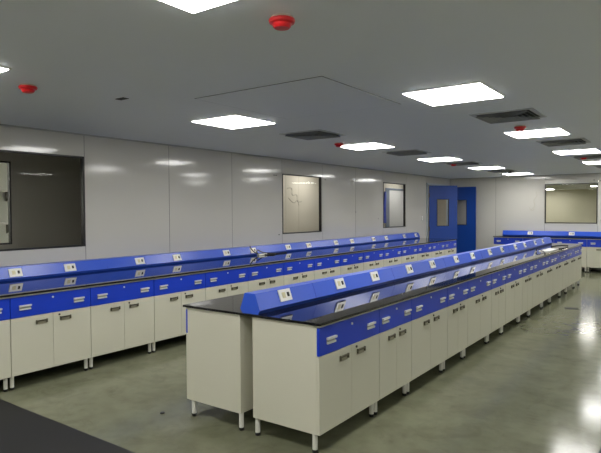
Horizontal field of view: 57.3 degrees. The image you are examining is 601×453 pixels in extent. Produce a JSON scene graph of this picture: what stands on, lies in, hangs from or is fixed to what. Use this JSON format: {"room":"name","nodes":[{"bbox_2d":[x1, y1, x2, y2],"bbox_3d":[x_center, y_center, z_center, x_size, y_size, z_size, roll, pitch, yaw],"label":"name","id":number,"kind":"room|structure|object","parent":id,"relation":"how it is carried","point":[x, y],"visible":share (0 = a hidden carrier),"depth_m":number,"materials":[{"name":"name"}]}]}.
{"room":"laboratory","nodes":[
{"label":"laboratory","id":0,"kind":"room"},
{"bbox_2d":[0,163,8,242],"bbox_3d":[-6.196,0.188,6.262,2.030,2.635,7.500,1,2,36],"label":"wall","id":1,"kind":"structure","parent":0,"point":[4,238],"depth_m":9.38,"materials":[{"name":"white paint"}]},
{"bbox_2d":[0,189,7,232],"bbox_3d":[-5.278,-0.232,8.793,0.350,0.740,1.700,1,2,36],"label":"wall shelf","id":2,"kind":"object","parent":1,"relation":"attached to","point":[1,190],"visible":0.34,"depth_m":9.33,"materials":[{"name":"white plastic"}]},
{"bbox_2d":[0,152,402,248],"bbox_3d":[-1.607,0.035,10.839,0.060,2.635,20.097,1,2,36],"label":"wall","id":3,"kind":"structure","parent":0,"point":[45,190],"depth_m":8.06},
{"bbox_2d":[0,161,11,244],"bbox_3d":[-4.653,-0.293,6.614,0.058,1.130,2.300,1,2,36],"label":"window","id":4,"kind":"structure","parent":3,"relation":"in","point":[7,162],"depth_m":7.52,"materials":[{"name":"clear glass"}]},
{"bbox_2d":[384,191,385,222],"bbox_3d":[2.508,-0.576,16.457,0.046,0.944,0.190,1,2,36],"label":"door","id":5,"kind":"structure","parent":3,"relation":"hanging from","point":[384,191],"depth_m":16.46,"materials":[{"name":"blue metal"}]},
{"bbox_2d":[385,188,402,226],"bbox_3d":[2.925,-0.015,17.161,0.120,2.330,1.350,1,2,36],"label":"trim","id":6,"kind":"structure","parent":3,"relation":"attached to","point":[387,224],"depth_m":16.68,"materials":[{"name":"grey metal"}]},
{"bbox_2d":[389,190,402,226],"bbox_3d":[2.995,0.006,17.216,0.090,2.265,1.050,1,2,36],"label":"door","id":7,"kind":"structure","parent":3,"relation":"in","point":[395,197],"depth_m":17.20,"materials":[{"name":"white plastic"}]},
{"bbox_2d":[0,126,449,266],"bbox_3d":[-0.865,0.065,9.635,0.054,2.635,19.002,1,2,36],"label":"wall","id":8,"kind":"structure","parent":0,"point":[141,198],"depth_m":8.47,"materials":[{"name":"white paint"}]},
{"bbox_2d":[0,149,84,250],"bbox_3d":[-3.395,-0.289,6.119,0.058,1.137,2.168,1,2,36],"label":"window","id":9,"kind":"structure","parent":8,"relation":"in","point":[82,185],"depth_m":6.96,"materials":[{"name":"black metal"}]},
{"bbox_2d":[0,124,447,178],"bbox_3d":[-0.854,-1.242,9.567,0.018,0.018,18.980,1,2,36],"label":"trim","id":10,"kind":"structure","parent":8,"relation":"attached to","point":[0,124],"depth_m":8.15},
{"bbox_2d":[282,174,321,233],"bbox_3d":[0.028,-0.441,10.865,0.058,1.137,1.325,1,2,36],"label":"window","id":11,"kind":"structure","parent":8,"relation":"in","point":[320,178],"depth_m":11.37,"materials":[{"name":"clear glass"}]},
{"bbox_2d":[383,182,405,227],"bbox_3d":[2.403,-0.546,14.159,0.058,1.137,1.280,1,2,36],"label":"window","id":12,"kind":"structure","parent":8,"relation":"in","point":[404,185],"depth_m":14.65,"materials":[{"name":"clear glass"}]},
{"bbox_2d":[426,183,449,237],"bbox_3d":[4.118,-0.056,16.533,0.090,2.435,1.790,1,2,36],"label":"trim","id":13,"kind":"structure","parent":8,"relation":"attached to","point":[427,184],"depth_m":15.81,"materials":[{"name":"metal"}]},
{"bbox_2d":[429,186,456,253],"bbox_3d":[4.113,-0.006,15.881,0.854,2.348,0.067,-1,2,-8],"label":"door","id":14,"kind":"structure","parent":8,"relation":"in","point":[449,193],"depth_m":15.86,"materials":[{"name":"blue metal"}]},
{"bbox_2d":[457,187,475,252],"bbox_3d":[4.980,-0.040,16.920,0.824,2.348,0.067,1,2,36],"label":"door","id":15,"kind":"structure","parent":8,"relation":"in","point":[466,234],"depth_m":16.80,"materials":[{"name":"blue metal"}]},
{"bbox_2d":[0,0,600,189],"bbox_3d":[5.916,-1.430,12.892,10.310,0.100,32.500,1,2,36],"label":"ceiling","id":16,"kind":"structure","parent":0,"point":[81,56],"depth_m":3.86,"materials":[{"name":"white paint"}]},
{"bbox_2d":[0,66,11,72],"bbox_3d":[-2.442,-1.070,3.688,0.670,0.012,0.670,1,2,36],"label":"recessed light","id":17,"kind":"object","parent":16,"relation":"in","point":[2,69],"visible":1,"depth_m":3.75,"materials":[{"name":"white plastic"}]},
{"bbox_2d":[18,84,37,93],"bbox_3d":[-2.113,-1.066,4.264,0.136,0.058,0.136,1,2,36],"label":"smoke detector","id":18,"kind":"object","parent":16,"relation":"attached to","point":[25,88],"visible":1,"depth_m":4.22,"materials":[{"name":"red plastic"}]},
{"bbox_2d":[158,0,237,13],"bbox_3d":[-0.454,-1.040,2.255,0.670,0.012,0.670,1,2,36],"label":"recessed light","id":19,"kind":"object","parent":16,"relation":"in","point":[191,6],"visible":1,"depth_m":2.58,"materials":[{"name":"white plastic"}]},
{"bbox_2d":[190,114,275,128],"bbox_3d":[-0.733,-1.146,6.054,0.670,0.012,0.670,1,2,36],"label":"recessed light","id":20,"kind":"object","parent":16,"relation":"in","point":[235,121],"visible":1,"depth_m":6.00,"materials":[{"name":"white plastic"}]},
{"bbox_2d":[269,13,294,30],"bbox_3d":[-0.095,-1.035,2.798,0.136,0.058,0.136,1,2,36],"label":"smoke detector","id":21,"kind":"object","parent":16,"relation":"attached to","point":[280,21],"visible":1,"depth_m":2.76,"materials":[{"name":"red plastic"}]},
{"bbox_2d":[194,76,399,118],"bbox_3d":[0.005,-1.123,4.943,1.332,0.004,1.332,1,2,36],"label":"ceiling panel","id":22,"kind":"object","parent":16,"relation":"attached to","point":[319,95],"visible":1,"depth_m":4.81,"materials":[{"name":"white paint"}]},
{"bbox_2d":[280,129,345,139],"bbox_3d":[0.160,-1.171,7.074,0.620,0.030,0.620,1,2,36],"label":"ceiling vent","id":23,"kind":"object","parent":16,"relation":"in","point":[310,134],"visible":1,"depth_m":6.99,"materials":[{"name":"grey metal"}]},
{"bbox_2d":[334,143,343,146],"bbox_3d":[0.561,-1.185,8.006,0.136,0.058,0.136,1,2,36],"label":"smoke detector","id":24,"kind":"object","parent":16,"relation":"attached to","point":[335,144],"visible":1,"depth_m":7.96,"materials":[{"name":"red plastic"}]},
{"bbox_2d":[342,142,394,149],"bbox_3d":[0.995,-1.221,8.394,0.670,0.012,0.670,1,2,36],"label":"recessed light","id":25,"kind":"object","parent":16,"relation":"in","point":[362,146],"visible":0.84,"depth_m":8.34,"materials":[{"name":"white plastic"}]},
{"bbox_2d":[383,149,431,155],"bbox_3d":[1.798,-1.242,9.294,0.620,0.030,0.620,1,2,36],"label":"ceiling vent","id":26,"kind":"object","parent":16,"relation":"in","point":[414,151],"visible":1,"depth_m":9.21,"materials":[{"name":"black metal"}]},
{"bbox_2d":[417,157,462,161],"bbox_3d":[2.693,-1.293,10.621,0.670,0.012,0.670,1,2,36],"label":"recessed light","id":27,"kind":"object","parent":16,"relation":"in","point":[440,158],"visible":1,"depth_m":10.54,"materials":[{"name":"white plastic"}]},
{"bbox_2d":[401,82,505,105],"bbox_3d":[1.306,-1.118,4.683,0.670,0.012,0.670,1,2,36],"label":"recessed light","id":28,"kind":"object","parent":16,"relation":"in","point":[475,91],"visible":1,"depth_m":4.62,"materials":[{"name":"white plastic"}]},
{"bbox_2d":[445,161,482,165],"bbox_3d":[3.403,-1.313,11.502,0.620,0.030,0.620,1,2,36],"label":"ceiling vent","id":29,"kind":"object","parent":16,"relation":"in","point":[467,162],"visible":0.93,"depth_m":11.36,"materials":[{"name":"black metal"}]},
{"bbox_2d":[468,166,503,169],"bbox_3d":[4.330,-1.363,12.805,0.670,0.012,0.670,1,2,36],"label":"recessed light","id":30,"kind":"object","parent":16,"relation":"in","point":[488,167],"visible":0.99,"depth_m":12.67,"materials":[{"name":"white plastic"}]},
{"bbox_2d":[485,169,516,172],"bbox_3d":[5.011,-1.384,13.732,0.620,0.030,0.620,1,2,36],"label":"ceiling vent","id":31,"kind":"object","parent":16,"relation":"in","point":[503,170],"visible":0.99,"depth_m":13.65,"materials":[{"name":"black metal"}]},
{"bbox_2d":[469,108,546,123],"bbox_3d":[2.168,-1.143,5.738,0.620,0.030,0.620,1,2,36],"label":"ceiling vent","id":32,"kind":"object","parent":16,"relation":"in","point":[525,114],"visible":1,"depth_m":5.68,"materials":[{"name":"black metal"}]},
{"bbox_2d":[504,172,531,174],"bbox_3d":[5.921,-1.433,14.986,0.670,0.012,0.670,1,2,36],"label":"recessed light","id":33,"kind":"object","parent":16,"relation":"in","point":[527,172],"visible":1,"depth_m":14.84,"materials":[{"name":"white plastic"}]},
{"bbox_2d":[505,173,530,174],"bbox_3d":[5.921,-1.432,14.986,0.638,0.012,0.638,1,2,36],"label":"diffuser","id":34,"kind":"object","parent":33,"relation":"attached to","point":[505,173],"depth_m":14.83,"materials":[{"name":"white plastic"}]},
{"bbox_2d":[514,125,525,130],"bbox_3d":[2.580,-1.152,6.464,0.136,0.058,0.136,1,2,36],"label":"smoke detector","id":35,"kind":"object","parent":16,"relation":"attached to","point":[519,127],"visible":1,"depth_m":6.42,"materials":[{"name":"red plastic"}]},
{"bbox_2d":[503,127,570,138],"bbox_3d":[3.039,-1.194,7.057,0.670,0.012,0.670,1,2,36],"label":"recessed light","id":36,"kind":"object","parent":16,"relation":"in","point":[550,131],"visible":1,"depth_m":7.00,"materials":[{"name":"white plastic"}]},
{"bbox_2d":[536,138,590,146],"bbox_3d":[3.812,-1.215,7.967,0.620,0.030,0.620,1,2,36],"label":"ceiling vent","id":37,"kind":"object","parent":16,"relation":"in","point":[574,141],"visible":1,"depth_m":7.89,"materials":[{"name":"black metal"}]},
{"bbox_2d":[552,148,600,154],"bbox_3d":[4.696,-1.267,9.338,0.670,0.012,0.670,1,2,36],"label":"recessed light","id":38,"kind":"object","parent":16,"relation":"in","point":[595,150],"visible":1,"depth_m":9.23,"materials":[{"name":"white plastic"}]},
{"bbox_2d":[570,154,600,159],"bbox_3d":[5.392,-1.286,10.192,0.620,0.030,0.620,1,2,36],"label":"ceiling vent","id":39,"kind":"object","parent":16,"relation":"in","point":[598,156],"visible":0.97,"depth_m":10.11,"materials":[{"name":"black metal"}]},
{"bbox_2d":[583,161,600,163],"bbox_3d":[6.278,-1.334,11.438,0.670,0.012,0.670,1,2,36],"label":"recessed light","id":40,"kind":"object","parent":16,"relation":"in","point":[588,162],"visible":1,"depth_m":11.39,"materials":[{"name":"white plastic"}]},
{"bbox_2d":[0,269,600,452],"bbox_3d":[6.011,1.305,12.911,10.110,0.100,32.500,1,2,36],"label":"floor","id":41,"kind":"structure","parent":0,"point":[535,386],"depth_m":4.75,"materials":[{"name":"grey concrete"}]},
{"bbox_2d":[0,297,10,391],"bbox_3d":[-3.268,1.085,4.982,0.950,0.882,0.819,1,2,36],"label":"base cabinet","id":42,"kind":"object","parent":41,"relation":"on","point":[5,348],"visible":1,"depth_m":5.01,"materials":[{"name":"beige metal"}]},
{"bbox_2d":[9,286,90,389],"bbox_3d":[-2.787,1.064,5.649,0.950,0.882,0.819,1,2,36],"label":"base cabinet","id":43,"kind":"object","parent":41,"relation":"on","point":[50,329],"visible":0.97,"depth_m":5.35,"materials":[{"name":"beige metal"}]},
{"bbox_2d":[0,238,456,297],"bbox_3d":[-0.010,0.485,9.724,1.219,0.018,12.355,1,2,36],"label":"countertop","id":44,"kind":"structure","parent":43,"relation":"on","point":[71,281],"depth_m":7.04,"materials":[{"name":"black stone"}]},
{"bbox_2d":[0,232,419,281],"bbox_3d":[-0.426,0.396,10.013,0.185,0.148,12.341,1,2,36],"label":"spine","id":45,"kind":"object","parent":44,"relation":"on","point":[17,272],"visible":0.95,"depth_m":7.81,"materials":[{"name":"blue plastic"}]},
{"bbox_2d":[250,246,286,255],"bbox_3d":[-0.508,0.401,9.484,0.825,0.167,0.166,-2,2,-41],"label":"power cable","id":46,"kind":"object","parent":44,"relation":"on","point":[264,253],"visible":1,"depth_m":9.37,"materials":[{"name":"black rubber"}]},
{"bbox_2d":[0,399,134,452],"bbox_3d":[-1.980,1.585,2.555,3.760,0.006,2.945,1,2,36],"label":"sheet","id":47,"kind":"object","parent":41,"relation":"on","point":[22,430],"visible":1,"depth_m":4.02,"materials":[{"name":"black rubber"}]},
{"bbox_2d":[89,278,153,368],"bbox_3d":[-2.305,1.043,6.316,0.950,0.882,0.819,1,2,36],"label":"base cabinet","id":48,"kind":"object","parent":41,"relation":"on","point":[121,314],"visible":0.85,"depth_m":6.02,"materials":[{"name":"beige metal"}]},
{"bbox_2d":[152,272,204,352],"bbox_3d":[-1.824,1.022,6.984,0.950,0.882,0.819,1,2,36],"label":"base cabinet","id":49,"kind":"object","parent":41,"relation":"on","point":[171,293],"visible":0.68,"depth_m":6.62,"materials":[{"name":"beige metal"}]},
{"bbox_2d":[186,307,252,430],"bbox_3d":[-0.442,1.081,4.628,0.606,0.882,0.858,1,2,36],"label":"base cabinet","id":50,"kind":"object","parent":41,"relation":"on","point":[219,345],"visible":0.59,"depth_m":4.22,"materials":[{"name":"beige metal"}]},
{"bbox_2d":[183,243,582,325],"bbox_3d":[2.615,0.513,8.236,1.329,0.018,10.348,1,2,36],"label":"countertop","id":51,"kind":"structure","parent":50,"relation":"on","point":[321,312],"depth_m":4.79,"materials":[{"name":"black stone"}]},
{"bbox_2d":[240,237,551,314],"bbox_3d":[2.521,0.435,8.032,0.190,0.151,9.890,1,2,36],"label":"spine","id":52,"kind":"object","parent":51,"relation":"on","point":[262,301],"visible":1,"depth_m":5.22,"materials":[{"name":"blue plastic"}]},
{"bbox_2d":[539,248,558,251],"bbox_3d":[4.584,0.432,10.151,0.180,0.014,0.800,1,2,36],"label":"paper tray","id":53,"kind":"object","parent":51,"relation":"on","point":[547,249],"visible":1,"depth_m":10.15,"materials":[{"name":"white paper"}]},
{"bbox_2d":[205,266,247,300],"bbox_3d":[-1.343,1.000,7.651,0.950,0.882,0.819,1,2,36],"label":"base cabinet","id":54,"kind":"object","parent":41,"relation":"on","point":[232,281],"visible":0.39,"depth_m":7.35,"materials":[{"name":"beige metal"}]},
{"bbox_2d":[248,262,283,291],"bbox_3d":[-0.862,0.979,8.318,0.950,0.882,0.819,1,2,36],"label":"base cabinet","id":55,"kind":"object","parent":41,"relation":"on","point":[264,276],"visible":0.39,"depth_m":8.02,"materials":[{"name":"beige metal"}]},
{"bbox_2d":[283,258,313,284],"bbox_3d":[-0.381,0.958,8.986,0.950,0.882,0.819,1,2,36],"label":"base cabinet","id":56,"kind":"object","parent":41,"relation":"on","point":[295,271],"visible":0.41,"depth_m":8.69,"materials":[{"name":"beige metal"}]},
{"bbox_2d":[252,308,378,452],"bbox_3d":[0.147,1.090,4.203,0.606,0.882,0.858,1,2,36],"label":"base cabinet","id":57,"kind":"object","parent":41,"relation":"on","point":[311,379],"visible":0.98,"depth_m":3.89,"materials":[{"name":"beige metal"}]},
{"bbox_2d":[313,255,340,279],"bbox_3d":[0.101,0.936,9.653,0.950,0.882,0.819,1,2,36],"label":"base cabinet","id":58,"kind":"object","parent":41,"relation":"on","point":[326,266],"visible":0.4,"depth_m":9.37,"materials":[{"name":"laminate"}]},
{"bbox_2d":[340,252,362,274],"bbox_3d":[0.582,0.915,10.320,0.950,0.882,0.819,1,2,36],"label":"base cabinet","id":59,"kind":"object","parent":41,"relation":"on","point":[350,262],"visible":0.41,"depth_m":10.02,"materials":[{"name":"laminate"}]},
{"bbox_2d":[363,249,383,270],"bbox_3d":[1.063,0.893,10.988,0.950,0.882,0.819,1,2,36],"label":"base cabinet","id":60,"kind":"object","parent":41,"relation":"on","point":[373,259],"visible":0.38,"depth_m":10.70,"materials":[{"name":"laminate"}]},
{"bbox_2d":[383,247,400,266],"bbox_3d":[1.544,0.872,11.655,0.950,0.882,0.819,1,2,36],"label":"base cabinet","id":61,"kind":"object","parent":41,"relation":"on","point":[392,256],"visible":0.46,"depth_m":11.37,"materials":[{"name":"laminate"}]},
{"bbox_2d":[374,298,411,414],"bbox_3d":[0.578,1.071,4.801,0.606,0.882,0.608,1,2,36],"label":"base cabinet","id":62,"kind":"object","parent":41,"relation":"on","point":[394,319],"visible":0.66,"depth_m":4.61,"materials":[{"name":"beige metal"}]},
{"bbox_2d":[401,245,416,263],"bbox_3d":[2.025,0.851,12.322,0.950,0.882,0.819,1,2,36],"label":"base cabinet","id":63,"kind":"object","parent":41,"relation":"on","point":[408,253],"visible":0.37,"depth_m":12.00,"materials":[{"name":"laminate"}]},
{"bbox_2d":[417,243,431,260],"bbox_3d":[2.507,0.830,12.990,0.950,0.882,0.819,1,2,36],"label":"base cabinet","id":64,"kind":"object","parent":41,"relation":"on","point":[424,251],"visible":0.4,"depth_m":12.70,"materials":[{"name":"laminate"}]},
{"bbox_2d":[406,287,446,393],"bbox_3d":[1.009,1.052,5.398,0.606,0.882,0.858,1,2,36],"label":"base cabinet","id":65,"kind":"object","parent":41,"relation":"on","point":[429,310],"visible":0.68,"depth_m":5.19,"materials":[{"name":"beige metal"}]},
{"bbox_2d":[432,241,444,257],"bbox_3d":[2.988,0.808,13.657,0.950,0.882,0.819,1,2,36],"label":"base cabinet","id":66,"kind":"object","parent":41,"relation":"on","point":[438,248],"visible":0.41,"depth_m":13.39,"materials":[{"name":"beige metal"}]},
{"bbox_2d":[444,240,455,255],"bbox_3d":[3.469,0.787,14.324,0.950,0.882,0.819,1,2,36],"label":"base cabinet","id":67,"kind":"object","parent":41,"relation":"on","point":[450,246],"visible":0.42,"depth_m":14.04,"materials":[{"name":"beige metal"}]},
{"bbox_2d":[443,280,467,370],"bbox_3d":[1.440,1.033,5.996,0.606,0.882,0.608,1,2,36],"label":"base cabinet","id":68,"kind":"object","parent":41,"relation":"on","point":[457,294],"visible":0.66,"depth_m":5.81,"materials":[{"name":"beige metal"}]},
{"bbox_2d":[463,273,490,357],"bbox_3d":[1.871,1.014,6.593,0.606,0.882,0.858,1,2,36],"label":"base cabinet","id":69,"kind":"object","parent":41,"relation":"on","point":[479,288],"visible":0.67,"depth_m":6.40,"materials":[{"name":"beige metal"}]},
{"bbox_2d":[488,269,505,342],"bbox_3d":[2.302,0.995,7.191,0.606,0.882,0.608,1,2,36],"label":"base cabinet","id":70,"kind":"object","parent":41,"relation":"on","point":[498,278],"visible":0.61,"depth_m":7.00,"materials":[{"name":"beige metal"}]},
{"bbox_2d":[494,237,522,245],"bbox_3d":[6.041,0.732,15.805,0.796,0.882,0.620,1,2,36],"label":"base cabinet","id":71,"kind":"object","parent":41,"relation":"on","point":[498,241],"visible":0.15,"depth_m":15.60,"materials":[{"name":"beige metal"}]},
{"bbox_2d":[493,235,600,238],"bbox_3d":[7.056,0.295,15.157,3.226,0.018,0.776,1,2,36],"label":"countertop","id":72,"kind":"structure","parent":71,"relation":"on","point":[498,235],"depth_m":15.05,"materials":[{"name":"black stone"}]},
{"bbox_2d":[502,230,600,236],"bbox_3d":[7.263,0.205,15.352,3.120,0.148,0.185,1,2,36],"label":"spine","id":73,"kind":"object","parent":72,"relation":"on","point":[505,232],"visible":0.97,"depth_m":15.40,"materials":[{"name":"blue plastic"}]},
{"bbox_2d":[502,264,521,333],"bbox_3d":[2.733,0.975,7.789,0.606,0.882,0.858,1,2,36],"label":"base cabinet","id":74,"kind":"object","parent":41,"relation":"on","point":[513,282],"visible":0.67,"depth_m":7.59,"materials":[{"name":"beige metal"}]},
{"bbox_2d":[519,261,532,322],"bbox_3d":[3.164,0.956,8.386,0.606,0.882,0.608,1,2,36],"label":"base cabinet","id":75,"kind":"object","parent":41,"relation":"on","point":[527,267],"visible":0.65,"depth_m":8.20,"materials":[{"name":"beige metal"}]},
{"bbox_2d":[529,256,544,315],"bbox_3d":[3.595,0.937,8.984,0.606,0.882,0.858,1,2,36],"label":"base cabinet","id":76,"kind":"object","parent":41,"relation":"on","point":[538,284],"visible":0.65,"depth_m":8.79,"materials":[{"name":"beige metal"}]},
{"bbox_2d":[523,237,553,242],"bbox_3d":[6.690,0.742,15.337,0.796,0.882,0.620,1,2,36],"label":"base cabinet","id":77,"kind":"object","parent":41,"relation":"on","point":[524,238],"visible":0.06,"depth_m":15.21,"materials":[{"name":"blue metal"}]},
{"bbox_2d":[542,254,553,307],"bbox_3d":[4.026,0.918,9.581,0.606,0.882,0.608,1,2,36],"label":"base cabinet","id":78,"kind":"object","parent":41,"relation":"on","point":[549,259],"visible":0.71,"depth_m":9.39,"materials":[{"name":"beige metal"}]},
{"bbox_2d":[550,251,562,302],"bbox_3d":[4.457,0.899,10.179,0.606,0.882,0.858,1,2,36],"label":"base cabinet","id":79,"kind":"object","parent":41,"relation":"on","point":[558,257],"visible":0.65,"depth_m":9.99,"materials":[{"name":"beige metal"}]},
{"bbox_2d":[560,249,568,296],"bbox_3d":[4.888,0.880,10.777,0.606,0.882,0.608,1,2,36],"label":"base cabinet","id":80,"kind":"object","parent":41,"relation":"on","point":[565,283],"visible":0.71,"depth_m":10.61,"materials":[{"name":"beige metal"}]},
{"bbox_2d":[566,247,576,292],"bbox_3d":[5.319,0.861,11.374,0.606,0.882,0.858,1,2,36],"label":"base cabinet","id":81,"kind":"object","parent":41,"relation":"on","point":[572,251],"visible":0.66,"depth_m":11.19,"materials":[{"name":"beige laminate"}]},
{"bbox_2d":[554,238,589,271],"bbox_3d":[7.339,0.752,14.869,0.796,0.882,0.620,1,2,36],"label":"base cabinet","id":82,"kind":"object","parent":41,"relation":"on","point":[556,240],"visible":0.3,"depth_m":14.46,"materials":[{"name":"beige laminate"}]},
{"bbox_2d":[574,245,581,287],"bbox_3d":[5.750,0.842,11.972,0.606,0.882,0.608,1,2,36],"label":"base cabinet","id":83,"kind":"object","parent":41,"relation":"on","point":[579,248],"visible":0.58,"depth_m":11.82,"materials":[{"name":"beige laminate"}]},
{"bbox_2d":[587,239,600,271],"bbox_3d":[7.988,0.761,14.402,0.796,0.882,0.620,1,2,36],"label":"base cabinet","id":84,"kind":"object","parent":41,"relation":"on","point":[593,245],"visible":1,"depth_m":14.30,"materials":[{"name":"white laminate"}]},
{"bbox_2d":[428,185,445,237],"bbox_3d":[4.806,-0.220,18.665,1.310,2.635,0.100,1,2,36],"label":"wall","id":85,"kind":"structure","parent":0,"point":[441,204],"depth_m":18.64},
{"bbox_2d":[450,174,600,249],"bbox_3d":[8.217,-0.129,14.829,8.802,2.635,0.056,1,2,36],"label":"wall","id":86,"kind":"structure","parent":0,"point":[502,203],"depth_m":16.17,"materials":[{"name":"white paint"}]},
{"bbox_2d":[458,173,600,178],"bbox_3d":[8.192,-1.436,14.767,8.610,0.018,0.018,1,2,36],"label":"trim","id":87,"kind":"structure","parent":86,"relation":"attached to","point":[584,173],"depth_m":15.80,"materials":[{"name":"white metal"}]},
{"bbox_2d":[545,183,597,223],"bbox_3d":[7.521,-0.641,15.316,1.332,1.110,0.054,1,2,36],"label":"window","id":88,"kind":"structure","parent":86,"relation":"in","point":[569,183],"depth_m":15.12,"materials":[{"name":"clear glass"}]},
{"bbox_2d":[581,267,600,269],"bbox_3d":[8.597,1.150,14.562,7.650,0.090,0.012,1,2,36],"label":"baseboard","id":89,"kind":"structure","parent":86,"relation":"attached to","point":[581,267],"depth_m":15.01,"materials":[{"name":"black"}]},
{"bbox_2d":[546,189,596,222],"bbox_3d":[10.648,-0.323,21.269,12.400,2.635,13.240,1,2,36],"label":"wall","id":90,"kind":"structure","parent":0,"point":[562,206],"depth_m":27.27,"materials":[{"name":"white paint"}]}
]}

